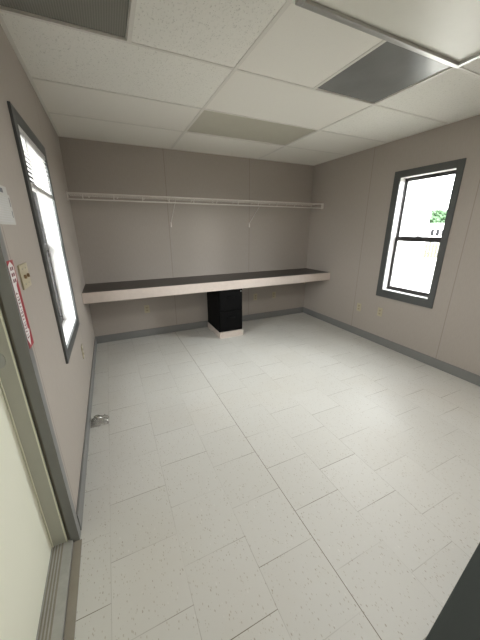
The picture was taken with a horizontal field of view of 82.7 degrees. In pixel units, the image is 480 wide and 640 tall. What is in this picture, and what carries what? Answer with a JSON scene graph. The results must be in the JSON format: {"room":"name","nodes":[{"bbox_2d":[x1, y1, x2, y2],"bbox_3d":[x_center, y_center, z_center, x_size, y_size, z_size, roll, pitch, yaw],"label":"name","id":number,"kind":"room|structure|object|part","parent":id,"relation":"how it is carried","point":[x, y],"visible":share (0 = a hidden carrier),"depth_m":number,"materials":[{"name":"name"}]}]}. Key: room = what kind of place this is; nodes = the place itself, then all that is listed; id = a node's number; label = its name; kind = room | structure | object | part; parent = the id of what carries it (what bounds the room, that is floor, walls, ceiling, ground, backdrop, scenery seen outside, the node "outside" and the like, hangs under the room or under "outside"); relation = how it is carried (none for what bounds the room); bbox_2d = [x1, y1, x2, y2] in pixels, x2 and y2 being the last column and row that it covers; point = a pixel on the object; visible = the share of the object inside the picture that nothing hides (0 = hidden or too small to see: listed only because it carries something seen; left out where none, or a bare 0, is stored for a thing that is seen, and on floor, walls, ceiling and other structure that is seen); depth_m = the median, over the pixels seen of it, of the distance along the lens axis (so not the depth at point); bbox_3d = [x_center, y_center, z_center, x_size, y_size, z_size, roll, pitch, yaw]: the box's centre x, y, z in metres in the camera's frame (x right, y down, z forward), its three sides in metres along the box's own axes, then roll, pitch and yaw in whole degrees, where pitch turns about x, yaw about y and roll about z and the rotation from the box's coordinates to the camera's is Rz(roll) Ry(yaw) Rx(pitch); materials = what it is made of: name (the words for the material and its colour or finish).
{"room":"office trailer interior","nodes":[
{"label":"office trailer interior","id":0,"kind":"room"},
{"bbox_2d":[0,24,94,636],"bbox_3d":[-1.007,-0.141,1.230,0.140,2.654,5.030,-8,20,-24],"label":"wall","id":1,"kind":"structure","parent":0,"point":[65,386],"depth_m":1.42,"materials":[{"name":"grey paint"}]},
{"bbox_2d":[0,185,15,224],"bbox_3d":[-0.870,-0.424,1.003,0.002,0.137,0.205,-8,20,-24],"label":"notice sign","id":2,"kind":"object","parent":1,"relation":"attached to","point":[6,211],"visible":1,"depth_m":1.02,"materials":[{"name":"white paper"}]},
{"bbox_2d":[6,260,33,347],"bbox_3d":[-0.815,-0.055,1.016,0.002,0.328,0.067,-8,20,-24],"label":"warning sign","id":3,"kind":"object","parent":1,"relation":"attached to","point":[10,264],"visible":1,"depth_m":1.01,"materials":[{"name":"plastic"}]},
{"bbox_2d":[17,263,31,289],"bbox_3d":[-0.877,-0.181,1.118,0.016,0.096,0.116,-8,20,-24],"label":"light switch","id":4,"kind":"object","parent":1,"relation":"attached to","point":[24,275],"visible":1,"depth_m":1.10,"materials":[{"name":"beige plastic"}]},
{"bbox_2d":[0,228,80,639],"bbox_3d":[-0.673,0.234,0.606,0.146,2.096,0.990,-8,20,-24],"label":"door","id":5,"kind":"structure","parent":1,"relation":"in","point":[38,517],"depth_m":1.06,"materials":[{"name":"beige paint"}]},
{"bbox_3d":[-0.881,0.148,0.997,0.036,0.063,0.002,-8,20,-24],"label":"strike plate","id":6,"kind":"part","parent":5,"relation":"part of","materials":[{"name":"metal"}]},
{"bbox_3d":[-0.695,0.243,0.598,0.097,2.039,0.920,-8,20,-24],"label":"frame","id":7,"kind":"part","parent":5,"relation":"part of","materials":[{"name":"grey paint"}]},
{"bbox_2d":[7,101,79,363],"bbox_3d":[-1.289,-0.472,1.773,0.153,1.330,0.820,-8,20,-24],"label":"window","id":8,"kind":"structure","parent":1,"relation":"in","point":[54,258],"depth_m":1.99,"materials":[{"name":"glass"}]},
{"bbox_2d":[18,125,62,249],"bbox_3d":[-1.231,-0.740,1.712,0.037,0.648,0.676,-8,20,-24],"label":"window blind","id":9,"kind":"object","parent":8,"relation":"attached to","point":[37,156],"visible":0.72,"depth_m":1.60,"materials":[{"name":"white plastic"}]},
{"bbox_3d":[-1.235,-1.034,1.613,0.029,0.028,0.676,-8,20,-24],"label":"head rail","id":10,"kind":"part","parent":9,"relation":"part of","materials":[{"name":"white plastic"}]},
{"bbox_3d":[-1.101,-0.712,1.465,0.007,0.508,0.009,-8,20,-24],"label":"pull cord","id":11,"kind":"part","parent":9,"relation":"part of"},
{"bbox_3d":[-1.234,-0.788,1.695,0.028,0.015,0.672,-8,20,-24],"label":"rail","id":12,"kind":"part","parent":9,"relation":"part of","materials":[{"name":"white plastic"}]},
{"bbox_3d":[-1.331,-0.468,1.753,0.049,1.193,0.688,-8,20,-24],"label":"frame","id":13,"kind":"part","parent":8,"relation":"part of","materials":[{"name":"grey metal"}]},
{"bbox_3d":[-1.317,-0.185,1.854,0.004,0.511,0.630,-8,20,-24],"label":"pane","id":14,"kind":"part","parent":8,"relation":"part of","materials":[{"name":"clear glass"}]},
{"bbox_3d":[-1.317,-0.196,1.850,0.020,0.592,0.672,-8,20,-24],"label":"sash","id":15,"kind":"part","parent":8,"relation":"part of","materials":[{"name":"grey metal"}]},
{"bbox_2d":[63,539,81,639],"bbox_3d":[-0.612,1.217,0.961,0.037,0.006,0.892,-8,20,-24],"label":"trim","id":16,"kind":"structure","parent":1,"relation":"attached to","point":[70,620],"depth_m":1.15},
{"bbox_2d":[76,336,96,529],"bbox_3d":[-1.377,0.648,2.522,0.011,0.103,2.664,-8,20,-24],"label":"baseboard","id":17,"kind":"structure","parent":1,"relation":"attached to","point":[81,492],"depth_m":1.80,"materials":[{"name":"grey plastic"}]},
{"bbox_2d":[58,136,313,335],"bbox_3d":[-0.420,-1.079,4.049,3.434,2.654,0.140,-8,20,-24],"label":"wall","id":18,"kind":"structure","parent":0,"point":[118,241],"depth_m":3.74,"materials":[{"name":"grey paint"}]},
{"bbox_2d":[144,305,149,312],"bbox_3d":[-1.308,-0.154,3.832,0.070,0.114,0.008,-8,20,-24],"label":"electrical outlet","id":19,"kind":"object","parent":18,"relation":"attached to","point":[146,307],"visible":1,"depth_m":3.83,"materials":[{"name":"beige plastic"}]},
{"bbox_2d":[66,191,323,226],"bbox_3d":[-0.325,-1.449,3.710,3.432,0.350,0.312,-8,20,-24],"label":"wire shelf","id":20,"kind":"object","parent":18,"relation":"attached to","point":[88,195],"visible":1,"depth_m":3.44,"materials":[{"name":"white metal"}]},
{"bbox_2d":[96,307,302,343],"bbox_3d":[-0.385,0.039,4.348,3.412,0.103,0.011,-8,20,-24],"label":"baseboard","id":21,"kind":"structure","parent":18,"relation":"attached to","point":[174,328],"depth_m":4.08,"materials":[{"name":"grey plastic"}]},
{"bbox_2d":[82,268,329,303],"bbox_3d":[-0.261,-0.544,3.870,3.430,0.116,0.603,-8,20,-24],"label":"countertop","id":22,"kind":"structure","parent":18,"relation":"attached to","point":[137,289],"depth_m":3.52,"materials":[{"name":"brown laminate"}]},
{"bbox_2d":[0,0,479,165],"bbox_3d":[0.610,-1.583,1.546,3.434,0.124,4.750,-8,20,-24],"label":"ceiling","id":23,"kind":"structure","parent":0,"point":[178,60],"depth_m":1.84,"materials":[{"name":"tile"}]},
{"bbox_2d":[0,0,130,39],"bbox_3d":[-0.726,-1.395,1.081,0.541,0.057,0.578,-8,20,-24],"label":"ceiling vent","id":24,"kind":"object","parent":23,"relation":"in","point":[108,17],"visible":1,"depth_m":1.27,"materials":[{"name":"white metal"}]},
{"bbox_2d":[187,110,316,145],"bbox_3d":[0.119,-1.960,2.776,1.202,0.057,0.593,-8,20,-24],"label":"ceiling light","id":25,"kind":"object","parent":23,"relation":"attached to","point":[208,122],"visible":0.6,"depth_m":2.76,"materials":[{"name":"beige plastic"}]},
{"bbox_2d":[317,41,449,102],"bbox_3d":[0.930,-1.642,1.812,0.588,0.057,0.578,-8,20,-24],"label":"ceiling panel","id":26,"kind":"object","parent":23,"relation":"attached to","point":[389,69],"visible":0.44,"depth_m":1.77,"materials":[{"name":"white metal"}]},
{"bbox_2d":[295,0,479,68],"bbox_3d":[0.907,-1.418,1.173,1.202,0.080,0.581,-8,20,-24],"label":"ceiling light","id":27,"kind":"object","parent":23,"relation":"attached to","point":[447,32],"visible":1,"depth_m":1.31,"materials":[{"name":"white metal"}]},
{"bbox_2d":[74,312,479,639],"bbox_3d":[0.616,0.820,2.344,3.436,0.120,4.752,-8,20,-24],"label":"floor","id":28,"kind":"structure","parent":0,"point":[297,476],"depth_m":1.63,"materials":[{"name":"tile"}]},
{"bbox_2d":[91,414,108,425],"bbox_3d":[-1.122,0.788,2.179,0.134,0.051,0.132,-8,20,-24],"label":"plastic wrapper","id":29,"kind":"object","parent":28,"relation":"on","point":[95,416],"visible":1,"depth_m":2.18,"materials":[{"name":"plastic"}]},
{"bbox_2d":[207,289,242,338],"bbox_3d":[-0.229,-0.165,4.021,0.358,0.697,0.554,-8,20,-24],"label":"filing cabinet","id":30,"kind":"object","parent":28,"relation":"on","point":[224,306],"depth_m":3.82,"materials":[{"name":"black metal"}]},
{"bbox_3d":[-0.230,0.124,4.120,0.358,0.085,0.547,-8,20,-24],"label":"cabinet plinth","id":31,"kind":"part","parent":30,"relation":"part of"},
{"bbox_3d":[-0.123,-0.273,3.745,0.334,0.289,0.022,-8,20,-24],"label":"drawer","id":32,"kind":"part","parent":30,"relation":"part of","materials":[{"name":"black metal"}]},
{"bbox_3d":[-0.123,0.007,3.838,0.334,0.285,0.022,-8,20,-24],"label":"drawer","id":33,"kind":"part","parent":30,"relation":"part of","materials":[{"name":"black metal"}]},
{"bbox_2d":[425,543,479,639],"bbox_3d":[0.925,0.933,0.618,1.250,0.750,0.660,-12,22,-33],"label":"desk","id":34,"kind":"object","parent":28,"relation":"on","point":[459,618],"visible":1,"depth_m":0.53,"materials":[{"name":"grey"}]},
{"bbox_2d":[303,115,479,375],"bbox_3d":[2.233,-0.624,2.660,0.140,2.654,5.030,-8,20,-24],"label":"wall","id":35,"kind":"structure","parent":0,"point":[346,239],"depth_m":3.32,"materials":[{"name":"grey paint"}]},
{"bbox_2d":[356,303,360,310],"bbox_3d":[1.685,-0.182,3.863,0.008,0.114,0.070,-8,20,-24],"label":"electrical outlet","id":36,"kind":"object","parent":35,"relation":"attached to","point":[358,304],"visible":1,"depth_m":3.86,"materials":[{"name":"beige plastic"}]},
{"bbox_2d":[377,307,382,316],"bbox_3d":[1.828,-0.105,3.565,0.008,0.114,0.070,-8,20,-24],"label":"electrical outlet","id":37,"kind":"object","parent":35,"relation":"attached to","point":[379,312],"visible":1,"depth_m":3.56,"materials":[{"name":"beige plastic"}]},
{"bbox_2d":[303,307,479,385],"bbox_3d":[2.164,0.481,2.998,0.011,0.103,4.739,-8,20,-24],"label":"baseboard","id":38,"kind":"structure","parent":35,"relation":"attached to","point":[458,372],"depth_m":3.31,"materials":[{"name":"grey plastic"}]},
{"bbox_2d":[376,158,466,308],"bbox_3d":[1.999,-0.919,3.072,0.153,1.445,0.715,-8,20,-24],"label":"window","id":39,"kind":"structure","parent":35,"relation":"in","point":[402,178],"depth_m":3.11,"materials":[{"name":"grey paint"}]},
{"bbox_3d":[2.022,-0.638,3.169,0.020,0.634,0.555,-8,20,-24],"label":"sash","id":40,"kind":"part","parent":39,"relation":"part of","materials":[{"name":"brown metal"}]},
{"bbox_3d":[2.035,-0.933,3.078,0.049,1.275,0.571,-8,20,-24],"label":"frame","id":41,"kind":"part","parent":39,"relation":"part of","materials":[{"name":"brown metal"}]},
{"bbox_3d":[2.041,-1.216,2.987,0.020,0.648,0.555,-8,20,-24],"label":"sash","id":42,"kind":"part","parent":39,"relation":"part of","materials":[{"name":"brown metal"}]},
{"label":"outside","id":43,"kind":"structure","parent":0,"visible":0},
{"bbox_2d":[391,255,436,292],"bbox_3d":[27.985,-8.357,32.924,200.000,0.300,150.000,-8,20,-24],"label":"ground","id":44,"kind":"structure","parent":43,"point":[417,276],"depth_m":14.91,"materials":[{"name":"white"}]},
{"bbox_2d":[395,177,440,261],"bbox_3d":[10.732,-8.519,23.987,6.240,5.720,9.240,0,18,1],"label":"trailer","id":45,"kind":"object","parent":44,"relation":"on","point":[420,193],"visible":0.18,"depth_m":19.58,"materials":[{"name":"white metal"}]},
{"bbox_3d":[10.738,-6.018,24.818,5.900,0.449,8.900,0,18,1],"label":"skirting","id":46,"kind":"part","parent":45,"relation":"part of","materials":[{"name":"white metal"}]},
{"bbox_2d":[421,242,439,257],"bbox_3d":[16.814,-6.016,23.407,2.500,1.307,0.081,0,18,-1],"label":"fence","id":47,"kind":"object","parent":44,"relation":"on","point":[430,244],"visible":0.49,"depth_m":23.38,"materials":[{"name":"white"}]},
{"bbox_2d":[423,223,443,254],"bbox_3d":[22.420,-7.964,26.801,14.240,2.840,3.240,-1,18,-3],"label":"trailer","id":48,"kind":"object","parent":44,"relation":"on","point":[434,229],"visible":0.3,"depth_m":24.89,"materials":[{"name":"white metal"}]},
{"bbox_2d":[429,208,446,222],"bbox_3d":[33.746,-16.303,47.231,7.726,5.780,9.072,-16,24,-39],"label":"leafy tree","id":49,"kind":"object","parent":44,"relation":"on","point":[437,215],"visible":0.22,"depth_m":44.71,"materials":[{"name":"green plant"}]}
]}

